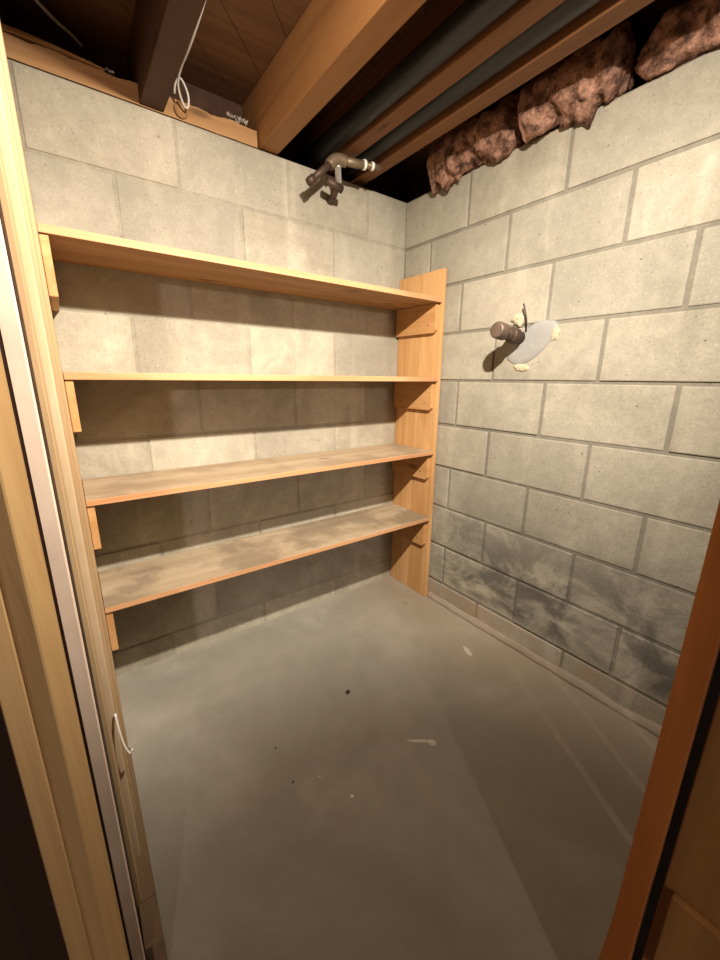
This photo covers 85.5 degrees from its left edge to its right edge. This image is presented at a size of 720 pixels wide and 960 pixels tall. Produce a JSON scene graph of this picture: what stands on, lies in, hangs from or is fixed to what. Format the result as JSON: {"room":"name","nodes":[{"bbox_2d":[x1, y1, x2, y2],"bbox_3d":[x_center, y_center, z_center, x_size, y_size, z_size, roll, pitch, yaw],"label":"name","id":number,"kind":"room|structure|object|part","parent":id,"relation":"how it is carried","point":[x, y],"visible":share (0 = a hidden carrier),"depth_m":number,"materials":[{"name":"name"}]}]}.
{"room":"basement storage room","nodes":[
{"label":"basement storage room","id":0,"kind":"room"},
{"bbox_2d":[0,706,68,959],"bbox_3d":[-0.677,0.101,0.228,0.700,1.936,0.019,-10,18,-35],"label":"wall","id":1,"kind":"structure","parent":0,"point":[30,928],"depth_m":0.51,"materials":[{"name":"black paint"}]},
{"bbox_2d":[0,351,129,959],"bbox_3d":[-0.380,0.057,0.409,0.062,1.936,0.030,-10,18,-35],"label":"door frame","id":2,"kind":"structure","parent":1,"relation":"attached to","point":[38,706],"depth_m":0.46,"materials":[{"name":"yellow wood"}]},
{"bbox_2d":[0,200,146,959],"bbox_3d":[-0.464,0.030,0.509,0.107,1.936,0.058,-10,18,-35],"label":"trim","id":3,"kind":"structure","parent":1,"relation":"attached to","point":[1,211],"depth_m":0.55,"materials":[{"name":"brown wood"}]},
{"bbox_2d":[0,22,140,858],"bbox_3d":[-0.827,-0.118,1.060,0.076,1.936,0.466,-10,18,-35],"label":"door frame","id":4,"kind":"structure","parent":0,"point":[0,22],"depth_m":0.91,"materials":[{"name":"beige wood"}]},
{"bbox_2d":[114,713,133,754],"bbox_3d":[-0.467,0.502,0.767,0.031,0.090,0.012,4,15,11],"label":"cable tie","id":5,"kind":"object","parent":4,"relation":"attached to","point":[115,714],"visible":1,"depth_m":0.76,"materials":[{"name":"white plastic"}]},
{"bbox_2d":[128,747,167,959],"bbox_3d":[-0.550,0.871,0.919,0.080,0.099,0.486,-10,18,-35],"label":"baseboard","id":6,"kind":"structure","parent":4,"relation":"attached to","point":[152,931],"depth_m":0.79,"materials":[{"name":"brown wood"}]},
{"bbox_2d":[0,27,131,771],"bbox_3d":[-0.661,-0.107,0.828,0.076,1.836,0.085,-10,18,-35],"label":"stud","id":7,"kind":"object","parent":6,"relation":"on","point":[2,50],"visible":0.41,"depth_m":0.78,"materials":[{"name":"beige wood"}]},
{"bbox_2d":[0,52,136,815],"bbox_3d":[-0.598,-0.084,0.741,0.070,1.836,0.125,-10,18,-35],"label":"stud","id":8,"kind":"object","parent":6,"relation":"on","point":[2,75],"visible":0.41,"depth_m":0.70,"materials":[{"name":"beige wood"}]},
{"bbox_2d":[0,143,141,904],"bbox_3d":[-0.480,-0.039,0.573,0.054,1.836,0.085,-10,18,-35],"label":"door frame","id":9,"kind":"structure","parent":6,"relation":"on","point":[5,198],"depth_m":0.57,"materials":[{"name":"beige wood"}]},
{"bbox_2d":[7,59,406,676],"bbox_3d":[-0.469,-0.274,1.715,1.950,1.955,0.191,-10,18,-35],"label":"wall","id":10,"kind":"structure","parent":0,"point":[97,162],"depth_m":1.49,"materials":[{"name":"beige concrete"}]},
{"bbox_2d":[1,23,257,148],"bbox_3d":[-0.753,-1.189,1.187,0.885,0.068,0.090,-10,18,-35],"label":"plate","id":11,"kind":"object","parent":10,"relation":"on","point":[21,47],"visible":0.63,"depth_m":1.12,"materials":[{"name":"brown wood"}]},
{"bbox_2d":[83,58,114,75],"bbox_3d":[-0.774,-1.205,1.133,0.107,0.013,0.028,-10,18,-35],"label":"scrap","id":12,"kind":"object","parent":11,"relation":"on","point":[106,70],"visible":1,"depth_m":1.15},
{"bbox_2d":[174,101,188,118],"bbox_3d":[-0.578,-1.194,1.257,0.042,0.042,0.014,-10,18,-35],"label":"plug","id":13,"kind":"object","parent":11,"relation":"attached to","point":[180,111],"visible":0.89,"depth_m":1.25,"materials":[{"name":"brown wood"}]},
{"bbox_2d":[225,111,247,126],"bbox_3d":[-0.432,-1.274,1.377,0.080,0.031,0.043,-10,18,-35],"label":"scrap","id":14,"kind":"object","parent":11,"relation":"on","point":[237,119],"visible":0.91,"depth_m":1.37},
{"bbox_2d":[0,4,410,202],"bbox_3d":[-1.008,-1.244,1.135,3.190,0.193,0.040,-10,18,-35],"label":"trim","id":15,"kind":"structure","parent":10,"relation":"attached to","point":[392,183],"depth_m":1.38,"materials":[{"name":"brown wood"}]},
{"bbox_2d":[305,152,380,204],"bbox_3d":[-0.088,-1.184,1.542,0.317,0.138,0.157,-7,17,-28],"label":"pipe fitting","id":16,"kind":"object","parent":10,"relation":"attached to","point":[337,160],"visible":1,"depth_m":1.49,"materials":[{"name":"brown metal"}]},
{"bbox_2d":[0,0,688,175],"bbox_3d":[-0.002,-1.152,0.364,5.657,0.035,6.400,3,15,8],"label":"ceiling","id":17,"kind":"structure","parent":0,"point":[234,43],"depth_m":1.17,"materials":[{"name":"brown wood"}]},
{"bbox_2d":[34,0,82,47],"bbox_3d":[-0.857,-1.282,1.037,0.026,0.009,0.308,1,15,1],"label":"cable","id":18,"kind":"object","parent":17,"relation":"attached to","point":[38,2],"visible":1,"depth_m":1.11,"materials":[{"name":"grey plastic"}]},
{"bbox_2d":[126,0,205,112],"bbox_3d":[0.019,-1.019,0.313,0.068,0.192,2.540,-10,18,-35],"label":"joist","id":19,"kind":"object","parent":17,"relation":"attached to","point":[161,32],"visible":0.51,"depth_m":1.03,"materials":[{"name":"brown wood"}]},
{"bbox_2d":[173,2,205,108],"bbox_3d":[-0.402,-1.194,1.004,0.043,0.150,0.588,-10,18,-35],"label":"cable","id":20,"kind":"object","parent":17,"relation":"hanging from","point":[178,78],"visible":0.91,"depth_m":1.17,"materials":[{"name":"white plastic"}]},
{"bbox_2d":[243,0,426,155],"bbox_3d":[0.333,-1.074,0.537,0.073,0.192,2.540,-10,18,-35],"label":"joist","id":21,"kind":"object","parent":17,"relation":"attached to","point":[331,41],"visible":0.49,"depth_m":1.10,"materials":[{"name":"brown wood"}]},
{"bbox_2d":[308,0,564,175],"bbox_3d":[0.556,-1.123,0.693,0.060,0.171,2.540,-10,18,-35],"label":"joist","id":22,"kind":"object","parent":17,"relation":"attached to","point":[522,15],"visible":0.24,"depth_m":1.14,"materials":[{"name":"brown wood"}]},
{"bbox_2d":[295,0,518,168],"bbox_3d":[0.503,-1.064,0.666,0.068,0.068,2.535,-10,18,-35],"label":"drain pipe","id":23,"kind":"object","parent":22,"relation":"attached to","point":[472,17],"visible":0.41,"depth_m":1.11,"materials":[{"name":"black plastic"}]},
{"bbox_2d":[331,0,600,179],"bbox_3d":[0.624,-1.091,0.751,0.076,0.076,2.535,-10,18,-35],"label":"drain pipe","id":24,"kind":"object","parent":22,"relation":"attached to","point":[567,11],"visible":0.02,"depth_m":1.09,"materials":[{"name":"black plastic"}]},
{"bbox_2d":[344,0,654,185],"bbox_3d":[0.687,-1.147,0.787,0.055,0.171,2.540,-10,18,-35],"label":"joist","id":25,"kind":"object","parent":17,"relation":"attached to","point":[605,14],"visible":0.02,"depth_m":1.11,"materials":[{"name":"brown wood"}]},
{"bbox_2d":[517,19,636,144],"bbox_3d":[0.671,-1.213,1.217,0.197,0.238,0.327,-10,18,-35],"label":"insulation batt","id":26,"kind":"object","parent":17,"relation":"hanging from","point":[570,91],"visible":0.94,"depth_m":1.15,"materials":[{"name":"brown fabric"}]},
{"bbox_2d":[116,575,658,959],"bbox_3d":[-0.222,1.196,0.124,3.404,0.120,3.203,-10,18,-35],"label":"floor","id":27,"kind":"structure","parent":0,"point":[493,811],"depth_m":1.10,"materials":[{"name":"concrete"}]},
{"bbox_2d":[0,221,145,959],"bbox_3d":[-0.390,0.037,0.485,0.018,1.936,0.020,-10,18,-35],"label":"trim strip","id":28,"kind":"object","parent":27,"relation":"on","point":[11,333],"visible":1,"depth_m":0.50,"materials":[{"name":"beige wood"}]},
{"bbox_2d":[37,222,446,650],"bbox_3d":[-0.280,-0.078,1.601,1.414,1.596,0.286,-10,18,-35],"label":"shelving unit","id":29,"kind":"object","parent":27,"relation":"on","point":[419,303],"visible":0.98,"depth_m":1.51,"materials":[{"name":"brown wood"}]},
{"bbox_3d":[-0.282,-0.724,1.426,1.392,0.020,0.286,-10,18,-35],"label":"shelf","id":30,"kind":"part","parent":29,"relation":"part of","materials":[{"name":"brown wood"}]},
{"bbox_3d":[-0.286,-0.397,1.512,1.392,0.020,0.286,-10,18,-35],"label":"shelf","id":31,"kind":"part","parent":29,"relation":"part of","materials":[{"name":"brown wood"}]},
{"bbox_3d":[-0.289,-0.062,1.599,1.392,0.018,0.286,-10,18,-35],"label":"shelf","id":32,"kind":"part","parent":29,"relation":"part of","materials":[{"name":"brown wood"}]},
{"bbox_3d":[-0.293,0.267,1.685,1.392,0.018,0.286,-10,18,-35],"label":"shelf","id":33,"kind":"part","parent":29,"relation":"part of","materials":[{"name":"brown wood"}]},
{"bbox_2d":[598,500,719,959],"bbox_3d":[0.446,0.050,0.467,0.038,1.936,0.036,-10,18,-35],"label":"door frame","id":34,"kind":"structure","parent":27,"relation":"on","point":[700,650],"depth_m":0.54,"materials":[{"name":"brown wood"}]},
{"bbox_2d":[641,693,719,959],"bbox_3d":[0.545,0.083,0.344,0.032,1.936,0.263,-10,18,-35],"label":"door","id":35,"kind":"structure","parent":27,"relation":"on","point":[685,925],"depth_m":0.55,"materials":[{"name":"brown wood"}]},
{"bbox_3d":[0.534,0.713,0.496,0.012,0.160,0.250,-10,18,-35],"label":"cross rail","id":36,"kind":"part","parent":35,"relation":"part of","materials":[{"name":"brown wood"}]},
{"bbox_2d":[404,47,719,724],"bbox_3d":[0.997,-0.126,1.207,0.192,1.955,2.800,-10,18,-35],"label":"wall","id":37,"kind":"structure","parent":0,"point":[576,498],"depth_m":1.32,"materials":[{"name":"beige concrete"}]},
{"bbox_2d":[426,92,524,194],"bbox_3d":[0.442,-1.288,1.520,0.172,0.219,0.443,-10,18,-35],"label":"insulation batt","id":38,"kind":"object","parent":37,"relation":"on","point":[490,136],"visible":0.89,"depth_m":1.46,"materials":[{"name":"brown fabric"}]},
{"bbox_2d":[490,303,526,343],"bbox_3d":[0.552,-0.576,1.431,0.156,0.141,0.061,-8,17,-31],"label":"pipe","id":39,"kind":"object","parent":37,"relation":"attached to","point":[499,330],"visible":1,"depth_m":1.41,"materials":[{"name":"metal"}]},
{"bbox_2d":[511,313,525,327],"bbox_3d":[0.599,-0.605,1.476,0.015,0.056,0.070,-10,18,-35],"label":"lump","id":40,"kind":"object","parent":37,"relation":"attached to","point":[518,319],"visible":0.98,"depth_m":1.47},
{"bbox_2d":[513,364,529,371],"bbox_3d":[0.618,-0.431,1.496,0.010,0.033,0.080,-10,18,-35],"label":"lump","id":41,"kind":"object","parent":37,"relation":"attached to","point":[518,367],"visible":1,"depth_m":1.49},
{"bbox_2d":[410,38,648,200],"bbox_3d":[1.083,-1.174,0.952,0.040,0.193,2.740,-10,18,-35],"label":"trim","id":42,"kind":"structure","parent":37,"relation":"on","point":[420,185],"depth_m":1.92,"materials":[{"name":"black"}]},
{"bbox_2d":[507,318,559,364],"bbox_3d":[0.635,-0.509,1.453,0.010,0.168,0.208,-10,18,-35],"label":"plaster patch","id":43,"kind":"object","parent":37,"relation":"attached to","point":[538,334],"visible":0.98,"depth_m":1.44,"materials":[{"name":"grey paint"}]},
{"bbox_2d":[427,591,661,737],"bbox_3d":[0.837,0.775,1.469,0.028,0.038,1.600,-10,18,-35],"label":"baseboard","id":44,"kind":"structure","parent":37,"relation":"attached to","point":[575,681],"depth_m":1.53,"materials":[{"name":"concrete"}]},
{"bbox_2d":[551,325,560,340],"bbox_3d":[0.690,-0.518,1.374,0.010,0.064,0.037,-10,18,-35],"label":"lump","id":45,"kind":"object","parent":37,"relation":"attached to","point":[556,331],"visible":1,"depth_m":1.37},
{"bbox_2d":[634,0,719,81],"bbox_3d":[0.981,-1.102,0.838,0.140,0.158,0.674,-10,18,-35],"label":"insulation batt","id":46,"kind":"object","parent":37,"relation":"on","point":[690,30],"visible":0.91,"depth_m":0.99,"materials":[{"name":"brown fabric"}]},
{"bbox_2d":[632,653,719,959],"bbox_3d":[0.519,0.040,0.508,0.127,1.936,0.019,-10,18,-35],"label":"wall","id":47,"kind":"structure","parent":0,"point":[714,690],"depth_m":0.62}
]}

